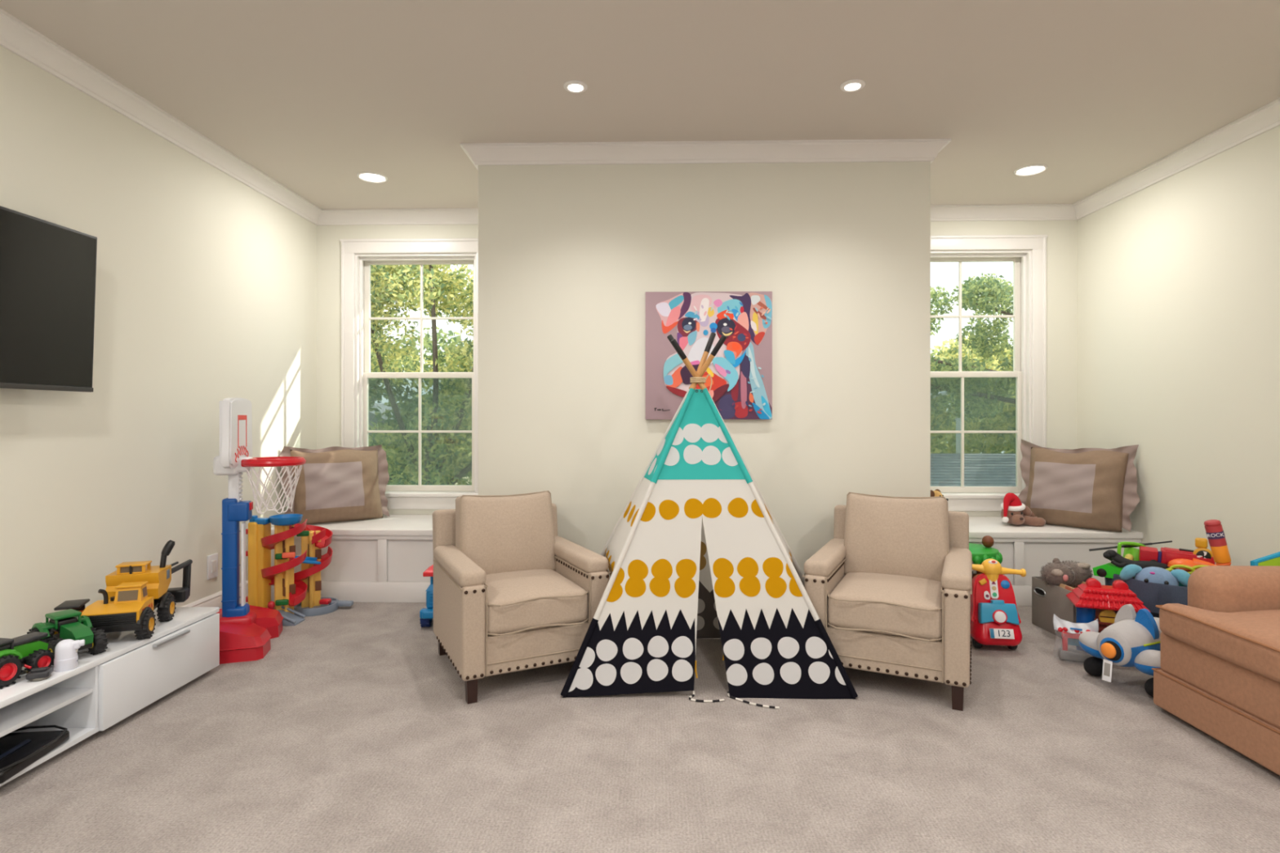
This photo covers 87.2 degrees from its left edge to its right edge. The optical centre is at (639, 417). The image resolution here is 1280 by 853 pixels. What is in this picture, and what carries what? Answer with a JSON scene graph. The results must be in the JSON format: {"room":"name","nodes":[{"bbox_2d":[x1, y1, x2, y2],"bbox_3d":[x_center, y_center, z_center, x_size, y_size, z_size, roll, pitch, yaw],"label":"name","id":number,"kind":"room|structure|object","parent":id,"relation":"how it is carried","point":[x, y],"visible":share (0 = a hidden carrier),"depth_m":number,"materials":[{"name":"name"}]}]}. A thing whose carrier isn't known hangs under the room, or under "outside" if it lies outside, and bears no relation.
{"room":"children's room","nodes":[
{"label":"children's room","id":0,"kind":"room"},
{"bbox_2d":[0,45,316,638],"bbox_3d":[-2.613,-0.170,1.201,0.200,2.740,8.020,0,0,1],"label":"wall","id":1,"kind":"structure","parent":0,"point":[206,283],"depth_m":3.33,"materials":[{"name":"white paint"}]},
{"bbox_2d":[0,205,97,391],"bbox_3d":[-2.419,-0.446,2.317,0.136,0.670,1.170,0,0,1],"label":"television","id":2,"kind":"object","parent":1,"relation":"attached to","point":[48,269],"visible":1,"depth_m":2.66,"materials":[{"name":"black plastic"}]},
{"bbox_2d":[0,8,321,225],"bbox_3d":[-2.473,-1.492,1.197,0.080,0.095,7.680,0,0,1],"label":"trim","id":3,"kind":"structure","parent":1,"relation":"attached to","point":[17,37],"depth_m":3.22,"materials":[{"name":"white paint"}]},
{"bbox_2d":[207,553,217,579],"bbox_3d":[-2.445,0.850,3.848,0.015,0.135,0.085,0,0,1],"label":"light switch","id":4,"kind":"object","parent":1,"relation":"attached to","point":[212,560],"visible":1,"depth_m":3.83,"materials":[{"name":"white plastic"}]},
{"bbox_2d":[181,580,248,608],"bbox_3d":[-2.511,1.106,0.873,0.018,0.188,7.030,0,0,1],"label":"baseboard","id":5,"kind":"structure","parent":1,"relation":"attached to","point":[215,600],"depth_m":3.83,"materials":[{"name":"white paint"}]},
{"bbox_2d":[0,602,1279,852],"bbox_3d":[0.296,1.250,1.133,6.220,0.100,8.280,0,0,1],"label":"floor","id":6,"kind":"structure","parent":0,"point":[353,733],"depth_m":2.32,"materials":[{"name":"beige carpet"}]},
{"bbox_2d":[0,607,219,786],"bbox_3d":[-2.232,1.050,2.352,0.478,0.300,1.700,0,0,1],"label":"media console","id":7,"kind":"object","parent":6,"relation":"on","point":[106,688],"visible":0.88,"depth_m":2.58,"materials":[{"name":"white paint"}]},
{"bbox_2d":[0,631,54,688],"bbox_3d":[-2.186,0.830,2.317,0.171,0.145,0.239,0,0,10],"label":"tractor","id":8,"kind":"object","parent":7,"relation":"on","point":[19,651],"visible":0.91,"depth_m":2.33,"materials":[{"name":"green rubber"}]},
{"bbox_2d":[0,724,69,783],"bbox_3d":[-2.134,1.133,2.250,0.252,0.046,0.350,0,0,-7],"label":"box","id":9,"kind":"object","parent":7,"relation":"on","point":[19,751],"visible":0.94,"depth_m":2.29,"materials":[{"name":"black plastic"}]},
{"bbox_2d":[23,664,53,681],"bbox_3d":[-2.079,0.875,2.312,0.083,0.051,0.064,0,0,-29],"label":"deck","id":10,"kind":"object","parent":7,"relation":"on","point":[37,674],"visible":1,"depth_m":2.30,"materials":[{"name":"grey plastic"}]},
{"bbox_2d":[0,688,93,737],"bbox_3d":[-2.252,1.015,2.110,0.410,0.016,0.795,0,0,1],"label":"shelf","id":11,"kind":"object","parent":7,"relation":"attached to","point":[18,714],"depth_m":2.35,"materials":[{"name":"white wood"}]},
{"bbox_2d":[26,608,108,665],"bbox_3d":[-2.171,0.825,2.553,0.262,0.157,0.184,0,0,29],"label":"tractor","id":12,"kind":"object","parent":7,"relation":"on","point":[69,623],"visible":0.73,"depth_m":2.53,"materials":[{"name":"green plastic"}]},
{"bbox_2d":[53,639,84,671],"bbox_3d":[-2.051,0.848,2.415,0.086,0.104,0.068,0,0,-34],"label":"dispenser","id":13,"kind":"object","parent":7,"relation":"on","point":[66,657],"visible":1,"depth_m":2.39,"materials":[{"name":"white plastic"}]},
{"bbox_2d":[51,599,89,635],"bbox_3d":[-2.322,0.831,2.744,0.134,0.143,0.172,0,0,-24],"label":"loader","id":14,"kind":"object","parent":7,"relation":"on","point":[77,605],"visible":0.09,"depth_m":2.73,"materials":[{"name":"black plastic"}]},
{"bbox_2d":[80,539,192,639],"bbox_3d":[-2.177,0.727,2.918,0.258,0.353,0.564,0,0,-19],"label":"truck","id":15,"kind":"object","parent":7,"relation":"on","point":[132,593],"visible":0.88,"depth_m":2.84,"materials":[{"name":"yellow plastic"}]},
{"bbox_2d":[86,612,136,626],"bbox_3d":[-2.095,0.798,2.652,0.178,0.044,0.009,0,0,-19],"label":"grille","id":16,"kind":"object","parent":15,"relation":"attached to","point":[99,619],"depth_m":2.66,"materials":[{"name":"black plastic"}]},
{"bbox_2d":[80,596,153,622],"bbox_3d":[-2.122,0.789,2.731,0.196,0.071,0.160,0,0,-19],"label":"hood","id":17,"kind":"object","parent":15,"relation":"attached to","point":[137,609],"depth_m":2.69,"materials":[{"name":"yellow plastic"}]},
{"bbox_2d":[213,397,306,664],"bbox_3d":[-2.033,0.547,3.558,0.478,1.305,0.541,0,0,-18],"label":"basketball hoop","id":18,"kind":"object","parent":6,"relation":"on","point":[246,631],"visible":0.97,"depth_m":3.48,"materials":[{"name":"red plastic"}]},
{"bbox_2d":[245,513,353,626],"bbox_3d":[-2.077,0.887,4.093,0.356,0.625,0.529,0,0,27],"label":"garage","id":19,"kind":"object","parent":6,"relation":"on","point":[297,594],"visible":0.93,"depth_m":3.98,"materials":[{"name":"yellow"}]},
{"bbox_2d":[271,515,433,602],"bbox_3d":[-1.670,0.962,4.683,1.520,0.477,0.666,0,0,1],"label":"window seat","id":20,"kind":"object","parent":6,"relation":"on","point":[385,559],"visible":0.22,"depth_m":4.39,"materials":[{"name":"white paint"}]},
{"bbox_2d":[279,444,389,524],"bbox_3d":[-2.111,0.456,4.696,0.719,0.529,0.254,0,0,-42],"label":"ruffled pillow","id":21,"kind":"object","parent":20,"relation":"on","point":[335,484],"visible":0.9,"depth_m":4.63,"materials":[{"name":"brown fabric"}]},
{"bbox_2d":[419,564,433,626],"bbox_3d":[-1.152,1.028,3.984,0.230,0.348,0.373,0,0,-5],"label":"dump truck","id":22,"kind":"object","parent":6,"relation":"on","point":[426,615],"visible":0.29,"depth_m":3.84,"materials":[{"name":"blue plastic"}]},
{"bbox_2d":[432,490,611,704],"bbox_3d":[-0.605,0.790,3.273,0.686,0.820,0.827,0,0,-27],"label":"armchair","id":23,"kind":"object","parent":6,"relation":"on","point":[511,593],"visible":0.92,"depth_m":3.05,"materials":[{"name":"beige fabric"}]},
{"bbox_2d":[455,490,555,574],"bbox_3d":[-0.684,0.600,3.431,0.497,0.435,0.234,0,0,-27],"label":"cushion","id":24,"kind":"object","parent":23,"relation":"on","point":[511,533],"depth_m":3.34,"materials":[{"name":"beige fabric"}]},
{"bbox_2d":[483,568,587,634],"bbox_3d":[-0.563,0.843,3.189,0.465,0.171,0.578,0,0,-27],"label":"seat cushion","id":25,"kind":"object","parent":23,"relation":"on","point":[543,608],"depth_m":2.98,"materials":[{"name":"beige fabric"}]},
{"bbox_2d":[560,332,857,708],"bbox_3d":[0.295,0.426,3.215,1.504,1.685,0.887,0,0,1],"label":"tent","id":26,"kind":"object","parent":6,"relation":"on","point":[696,549],"visible":0.98,"depth_m":2.99,"materials":[{"name":"white fabric"}]},
{"bbox_2d":[802,492,972,711],"bbox_3d":[1.201,0.790,3.204,0.686,0.820,0.827,0,0,26],"label":"armchair","id":27,"kind":"object","parent":6,"relation":"on","point":[891,591],"visible":0.84,"depth_m":2.98,"materials":[{"name":"beige fabric"}]},
{"bbox_2d":[827,572,942,639],"bbox_3d":[1.159,0.843,3.120,0.465,0.171,0.578,0,0,26],"label":"seat cushion","id":28,"kind":"object","parent":27,"relation":"on","point":[880,611],"depth_m":2.91,"materials":[{"name":"beige fabric"}]},
{"bbox_2d":[844,492,949,582],"bbox_3d":[1.279,0.600,3.363,0.497,0.435,0.234,0,0,26],"label":"cushion","id":29,"kind":"object","parent":27,"relation":"on","point":[890,535],"depth_m":3.28,"materials":[{"name":"beige fabric"}]},
{"bbox_2d":[968,535,1002,578],"bbox_3d":[1.990,0.953,4.075,0.374,0.494,0.371,0,0,1],"label":"toy","id":30,"kind":"object","parent":6,"relation":"on","point":[980,553],"visible":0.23,"depth_m":3.96,"materials":[{"name":"green plastic"}]},
{"bbox_2d":[970,558,1026,649],"bbox_3d":[1.864,0.971,3.650,0.332,0.458,0.524,0,0,7],"label":"scooter","id":31,"kind":"object","parent":6,"relation":"on","point":[995,620],"visible":0.88,"depth_m":3.47,"materials":[{"name":"red plastic"}]},
{"bbox_2d":[1031,576,1075,638],"bbox_3d":[2.389,1.062,3.746,0.206,0.275,0.360,0,0,-2],"label":"storage bin","id":32,"kind":"object","parent":6,"relation":"on","point":[1047,600],"visible":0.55,"depth_m":3.76,"materials":[{"name":"grey fabric"}]},
{"bbox_2d":[1040,557,1093,587],"bbox_3d":[2.409,0.878,3.792,0.353,0.159,0.203,0,0,-19],"label":"mole","id":33,"kind":"object","parent":32,"relation":"in","point":[1071,574],"visible":0.95,"depth_m":3.73,"materials":[{"name":"grey fur"}]},
{"bbox_2d":[1057,581,1085,591],"bbox_3d":[2.390,1.050,3.686,0.162,0.280,0.210,0,0,-2],"label":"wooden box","id":34,"kind":"object","parent":32,"relation":"in","point":[1064,586],"visible":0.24,"depth_m":3.66,"materials":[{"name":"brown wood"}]},
{"bbox_2d":[968,516,1142,606],"bbox_3d":[2.422,0.962,4.588,1.526,0.477,0.666,0,0,1],"label":"window seat","id":35,"kind":"object","parent":6,"relation":"on","point":[1028,548],"visible":0.4,"depth_m":4.29,"materials":[{"name":"white paint"}]},
{"bbox_2d":[930,488,948,501],"bbox_3d":[2.072,0.614,4.704,0.126,0.223,0.174,0,0,-39],"label":"puppy","id":36,"kind":"object","parent":35,"relation":"on","point":[935,493],"visible":0.29,"depth_m":4.67},
{"bbox_2d":[1000,493,1045,526],"bbox_3d":[2.601,0.617,4.559,0.412,0.226,0.264,0,0,-24],"label":"teddy bear","id":37,"kind":"object","parent":35,"relation":"on","point":[1013,511],"visible":0.91,"depth_m":4.48},
{"bbox_2d":[1017,439,1139,532],"bbox_3d":[2.885,0.437,4.478,0.264,0.570,0.733,0,0,-39],"label":"ruffled pillow","id":38,"kind":"object","parent":35,"relation":"on","point":[1088,488],"visible":0.94,"depth_m":4.37,"materials":[{"name":"brown fabric"}]},
{"bbox_2d":[1053,613,1098,634],"bbox_3d":[2.147,1.089,3.311,0.188,0.221,0.116,0,0,27],"label":"bag","id":39,"kind":"object","parent":6,"relation":"on","point":[1093,626],"visible":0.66,"depth_m":3.30,"materials":[{"name":"grey plastic"}]},
{"bbox_2d":[1057,626,1093,662],"bbox_3d":[2.151,1.113,3.309,0.164,0.160,0.050,0,0,27],"label":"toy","id":40,"kind":"object","parent":39,"relation":"in","point":[1068,638],"visible":0.53,"depth_m":3.31,"materials":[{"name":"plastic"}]},
{"bbox_2d":[1070,627,1082,631],"bbox_3d":[2.137,1.035,3.292,0.050,0.008,0.003,0,0,27],"label":"print","id":41,"kind":"object","parent":39,"relation":"on","point":[1071,628],"depth_m":3.29,"materials":[{"name":"blue"}]},
{"bbox_2d":[1066,577,1150,650],"bbox_3d":[2.357,1.009,3.393,0.310,0.382,0.215,0,0,21],"label":"toy playhouse","id":42,"kind":"object","parent":6,"relation":"on","point":[1093,601],"visible":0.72,"depth_m":3.36,"materials":[{"name":"red plastic"}]},
{"bbox_2d":[1078,604,1161,697],"bbox_3d":[2.273,1.024,3.038,0.480,0.348,0.404,0,0,-21],"label":"airplane","id":43,"kind":"object","parent":6,"relation":"on","point":[1133,640],"visible":0.8,"depth_m":2.95,"materials":[{"name":"white fabric"}]},
{"bbox_2d":[1103,662,1110,676],"bbox_3d":[2.059,1.109,2.962,0.009,0.054,0.024,0,0,-31],"label":"print","id":44,"kind":"object","parent":43,"relation":"attached to","point":[1106,665],"depth_m":2.96,"materials":[{"name":"grey paper"}]},
{"bbox_2d":[1104,573,1187,617],"bbox_3d":[2.818,1.014,3.546,0.604,0.372,0.604,0,0,1],"label":"basket","id":45,"kind":"object","parent":6,"relation":"on","point":[1152,594],"visible":0.09,"depth_m":3.37,"materials":[{"name":"black fabric"}]},
{"bbox_2d":[1092,563,1134,578],"bbox_3d":[2.552,0.822,3.590,0.084,0.070,0.209,0,0,-39],"label":"shell","id":46,"kind":"object","parent":45,"relation":"in","point":[1108,570],"visible":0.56,"depth_m":3.60,"materials":[{"name":"green plastic"}]},
{"bbox_2d":[1116,542,1146,560],"bbox_3d":[2.686,0.765,3.679,0.219,0.189,0.130,0,0,-9],"label":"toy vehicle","id":47,"kind":"object","parent":45,"relation":"in","point":[1134,552],"visible":0.39,"depth_m":3.64,"materials":[{"name":"green plastic"}]},
{"bbox_2d":[1088,540,1172,551],"bbox_3d":[2.676,0.699,3.670,0.422,0.065,0.023,0,0,5],"label":"rod","id":48,"kind":"object","parent":47,"relation":"on","point":[1163,542],"visible":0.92,"depth_m":3.67,"materials":[{"name":"grey plastic"}]},
{"bbox_2d":[1102,549,1170,572],"bbox_3d":[2.658,0.769,3.537,0.360,0.121,0.104,0,0,28],"label":"toy gorilla","id":49,"kind":"object","parent":45,"relation":"in","point":[1116,559],"visible":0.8,"depth_m":3.55,"materials":[{"name":"black plastic"}]},
{"bbox_2d":[1119,564,1190,586],"bbox_3d":[2.625,0.917,3.415,0.303,0.323,0.124,0,0,37],"label":"plush bunny","id":50,"kind":"object","parent":45,"relation":"in","point":[1152,574],"visible":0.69,"depth_m":3.38,"materials":[{"name":"blue fabric"}]},
{"bbox_3d":[2.797,0.972,3.526,0.183,0.131,0.154,0,0,1],"label":"brick","id":51,"kind":"object","parent":45,"relation":"in","visible":0},
{"bbox_3d":[2.718,0.882,3.568,0.165,0.132,0.188,0,0,1],"label":"brick","id":52,"kind":"object","parent":51,"relation":"on","visible":0},
{"bbox_2d":[1124,554,1133,560],"bbox_3d":[2.641,0.771,3.644,0.085,0.062,0.045,0,0,-29],"label":"block","id":53,"kind":"object","parent":52,"relation":"on","point":[1130,557],"visible":0.34,"depth_m":3.64,"materials":[{"name":"yellow plastic"}]},
{"bbox_2d":[1151,565,1279,775],"bbox_3d":[2.570,0.764,1.786,1.000,0.872,1.950,0,0,1],"label":"sofa","id":54,"kind":"object","parent":6,"relation":"on","point":[1219,673],"visible":1,"depth_m":2.50,"materials":[{"name":"fabric"}]},
{"bbox_2d":[1159,603,1279,683],"bbox_3d":[2.501,0.800,2.260,0.820,0.166,0.945,0,0,1],"label":"seat cushion","id":55,"kind":"object","parent":54,"relation":"on","point":[1244,638],"depth_m":2.45,"materials":[{"name":"fabric"}]},
{"bbox_2d":[1204,519,1231,565],"bbox_3d":[2.583,0.825,2.911,0.220,0.760,0.070,0,0,22],"label":"tube","id":56,"kind":"object","parent":6,"relation":"on","point":[1215,535],"visible":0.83,"depth_m":2.92,"materials":[{"name":"orange plastic"}]},
{"bbox_2d":[1249,551,1279,565],"bbox_3d":[2.770,0.867,2.858,0.318,0.668,0.074,0,0,-3],"label":"board","id":57,"kind":"object","parent":6,"relation":"on","point":[1273,559],"visible":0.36,"depth_m":2.86,"materials":[{"name":"green"}]},
{"bbox_2d":[0,0,1279,208],"bbox_3d":[0.299,-1.590,1.233,6.220,0.100,8.480,0,0,1],"label":"ceiling","id":58,"kind":"structure","parent":0,"point":[314,95],"depth_m":3.01,"materials":[{"name":"beige paint"}]},
{"bbox_2d":[356,171,387,182],"bbox_3d":[-1.708,-1.536,4.291,0.184,0.009,0.184,0,0,1],"label":"recessed light","id":59,"kind":"object","parent":58,"relation":"in","point":[369,176],"visible":1,"depth_m":4.28,"materials":[{"name":"white paint"}]},
{"bbox_2d":[563,80,587,93],"bbox_3d":[-0.299,-1.536,3.118,0.112,0.009,0.112,0,0,1],"label":"recessed light","id":60,"kind":"object","parent":58,"relation":"in","point":[572,86],"visible":1,"depth_m":3.11,"materials":[{"name":"white paint"}]},
{"bbox_2d":[840,79,865,92],"bbox_3d":[0.984,-1.536,3.108,0.112,0.009,0.112,0,0,1],"label":"recessed light","id":61,"kind":"object","parent":58,"relation":"in","point":[853,85],"visible":1,"depth_m":3.10,"materials":[{"name":"white paint"}]},
{"bbox_2d":[1013,164,1048,175],"bbox_3d":[2.421,-1.536,4.165,0.184,0.009,0.184,0,0,1],"label":"recessed light","id":62,"kind":"object","parent":58,"relation":"in","point":[1033,169],"visible":1,"depth_m":4.16,"materials":[{"name":"white paint"}]},
{"bbox_2d":[316,220,1077,516],"bbox_3d":[0.387,-0.170,5.057,5.620,2.740,0.170,0,0,1],"label":"wall","id":63,"kind":"structure","parent":0,"point":[1062,238],"depth_m":4.92,"materials":[{"name":"white paint"}]},
{"bbox_2d":[317,208,478,225],"bbox_3d":[-1.663,-1.492,4.980,1.524,0.095,0.080,0,0,1],"label":"trim","id":64,"kind":"structure","parent":63,"relation":"attached to","point":[413,215],"depth_m":4.99,"materials":[{"name":"white paint"}]},
{"bbox_2d":[339,238,478,509],"bbox_3d":[-1.673,-0.327,5.085,1.140,2.013,0.210,0,0,1],"label":"window","id":65,"kind":"structure","parent":63,"relation":"in","point":[357,255],"depth_m":5.03,"materials":[{"name":"white paint"}]},
{"bbox_2d":[930,235,1048,511],"bbox_3d":[2.406,-0.327,4.991,1.140,2.013,0.210,0,0,1],"label":"window","id":66,"kind":"structure","parent":63,"relation":"in","point":[1028,253],"depth_m":4.92,"materials":[{"name":"white paint"}]},
{"bbox_2d":[930,204,1076,221],"bbox_3d":[2.428,-1.492,4.885,1.530,0.095,0.080,0,0,1],"label":"trim","id":67,"kind":"structure","parent":63,"relation":"attached to","point":[975,212],"depth_m":4.88,"materials":[{"name":"white paint"}]},
{"bbox_2d":[478,161,930,576],"bbox_3d":[0.368,-0.170,4.393,2.566,2.740,1.160,0,0,1],"label":"wall","id":68,"kind":"structure","parent":0,"point":[570,256],"depth_m":3.81,"materials":[{"name":"white paint"}]},
{"bbox_2d":[460,145,478,170],"bbox_3d":[-0.955,-1.492,4.383,0.080,0.095,1.240,0,0,1],"label":"trim","id":69,"kind":"structure","parent":68,"relation":"attached to","point":[466,152],"depth_m":3.89,"materials":[{"name":"white paint"}]},
{"bbox_2d":[459,138,951,165],"bbox_3d":[0.354,-1.492,3.773,2.726,0.095,0.080,0,0,1],"label":"trim","id":70,"kind":"structure","parent":68,"relation":"attached to","point":[879,149],"depth_m":3.77,"materials":[{"name":"white paint"}]},
{"bbox_2d":[645,291,772,419],"bbox_3d":[0.387,-0.351,3.790,0.712,0.720,0.043,0,0,1],"label":"canvas painting","id":71,"kind":"object","parent":68,"relation":"attached to","point":[740,371],"visible":0.95,"depth_m":3.77,"materials":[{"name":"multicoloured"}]},
{"bbox_2d":[930,141,950,163],"bbox_3d":[1.690,-1.492,4.322,0.080,0.095,1.240,0,0,1],"label":"trim","id":72,"kind":"structure","parent":68,"relation":"attached to","point":[944,146],"depth_m":3.78,"materials":[{"name":"white paint"}]},
{"bbox_2d":[1077,124,1279,565],"bbox_3d":[3.205,-0.170,1.066,0.200,2.740,8.020,0,0,1],"label":"wall","id":73,"kind":"structure","parent":0,"point":[1179,276],"depth_m":3.87,"materials":[{"name":"white paint"}]},
{"bbox_2d":[1072,97,1279,220],"bbox_3d":[3.066,-1.492,1.069,0.080,0.095,7.680,0,0,1],"label":"trim","id":74,"kind":"structure","parent":73,"relation":"attached to","point":[1266,117],"depth_m":3.84,"materials":[{"name":"white paint"}]},
{"label":"outside","id":75,"kind":"structure","parent":0,"visible":0},
{"bbox_3d":[1.039,4.500,44.988,140.000,0.200,78.000,0,0,1],"label":"ground","id":76,"kind":"structure","parent":75,"visible":0},
{"bbox_2d":[368,403,471,484],"bbox_3d":[-10.774,1.900,27.256,7.600,5.000,4.600,0,0,1],"label":"house","id":77,"kind":"structure","parent":76,"relation":"on","point":[371,415],"depth_m":25.25,"materials":[{"name":"beige"}]},
{"bbox_2d":[368,264,473,484],"bbox_3d":[-3.468,0.395,12.373,5.636,8.020,3.571,0,0,1],"label":"leafy tree","id":78,"kind":"object","parent":76,"relation":"on","point":[437,283],"visible":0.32,"depth_m":12.04,"materials":[{"name":"green plant"}]},
{"bbox_2d":[368,325,473,484],"bbox_3d":[-7.082,0.754,22.066,8.683,7.305,4.531,0,0,1],"label":"leafy tree","id":79,"kind":"object","parent":76,"relation":"on","point":[406,408],"visible":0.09,"depth_m":21.48,"materials":[{"name":"green plant"}]},
{"bbox_2d":[930,387,992,453],"bbox_3d":[8.354,1.800,17.812,1.880,5.200,0.200,0,0,1],"label":"utility pole","id":80,"kind":"object","parent":76,"relation":"on","point":[957,420],"visible":0.09,"depth_m":17.76,"materials":[{"name":"grey"}]},
{"bbox_2d":[930,332,1013,453],"bbox_3d":[16.212,0.162,28.574,9.130,8.489,4.189,0,0,1],"label":"leafy tree","id":81,"kind":"object","parent":76,"relation":"on","point":[952,446],"visible":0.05,"depth_m":27.83,"materials":[{"name":"green plant"}]},
{"bbox_2d":[930,272,1015,423],"bbox_3d":[7.484,0.619,14.549,6.060,7.572,2.559,0,0,1],"label":"leafy tree","id":82,"kind":"object","parent":76,"relation":"on","point":[993,294],"visible":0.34,"depth_m":14.38,"materials":[{"name":"green plant"}]},
{"bbox_2d":[930,337,1015,453],"bbox_3d":[11.131,0.750,23.733,10.712,7.312,4.741,0,0,4],"label":"leafy tree","id":83,"kind":"object","parent":76,"relation":"on","point":[939,423],"visible":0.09,"depth_m":23.45,"materials":[{"name":"green plant"}]},
{"bbox_2d":[930,453,1015,486],"bbox_3d":[6.696,2.570,12.749,6.000,3.660,5.400,0,0,1],"label":"garage","id":84,"kind":"structure","parent":76,"relation":"on","point":[980,469],"depth_m":13.23,"materials":[{"name":"beige"}]},
{"bbox_3d":[2.838,0.852,3.545,0.143,0.132,0.178,0,0,1],"label":"brick","id":85,"kind":"object","parent":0,"visible":0},
{"bbox_2d":[1138,546,1214,564],"bbox_3d":[2.804,0.739,3.516,0.309,0.115,0.102,0,0,34],"label":"fire truck","id":86,"kind":"object","parent":85,"relation":"on","point":[1166,555],"visible":0.49,"depth_m":3.51,"materials":[{"name":"red plastic"}]},
{"bbox_2d":[1167,558,1217,571],"bbox_3d":[2.808,0.751,3.397,0.224,0.078,0.112,0,0,38],"label":"scoop","id":87,"kind":"object","parent":85,"relation":"on","point":[1194,562],"visible":0.59,"depth_m":3.39,"materials":[{"name":"orange plastic"}]},
{"bbox_2d":[1165,564,1207,574],"bbox_3d":[2.782,0.762,3.369,0.254,0.065,0.055,0,0,38],"label":"toy glider","id":88,"kind":"object","parent":87,"relation":"on","point":[1193,568],"visible":0.34,"depth_m":3.37,"materials":[{"name":"yellow plastic"}]},
{"bbox_3d":[2.945,0.892,3.443,0.161,0.132,0.186,0,0,1],"label":"brick","id":89,"kind":"object","parent":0,"visible":0},
{"bbox_2d":[1193,537,1213,559],"bbox_3d":[2.878,0.715,3.432,0.084,0.200,0.042,0,0,37],"label":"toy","id":90,"kind":"object","parent":89,"relation":"on","point":[1202,544],"visible":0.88,"depth_m":3.42,"materials":[{"name":"plastic"}]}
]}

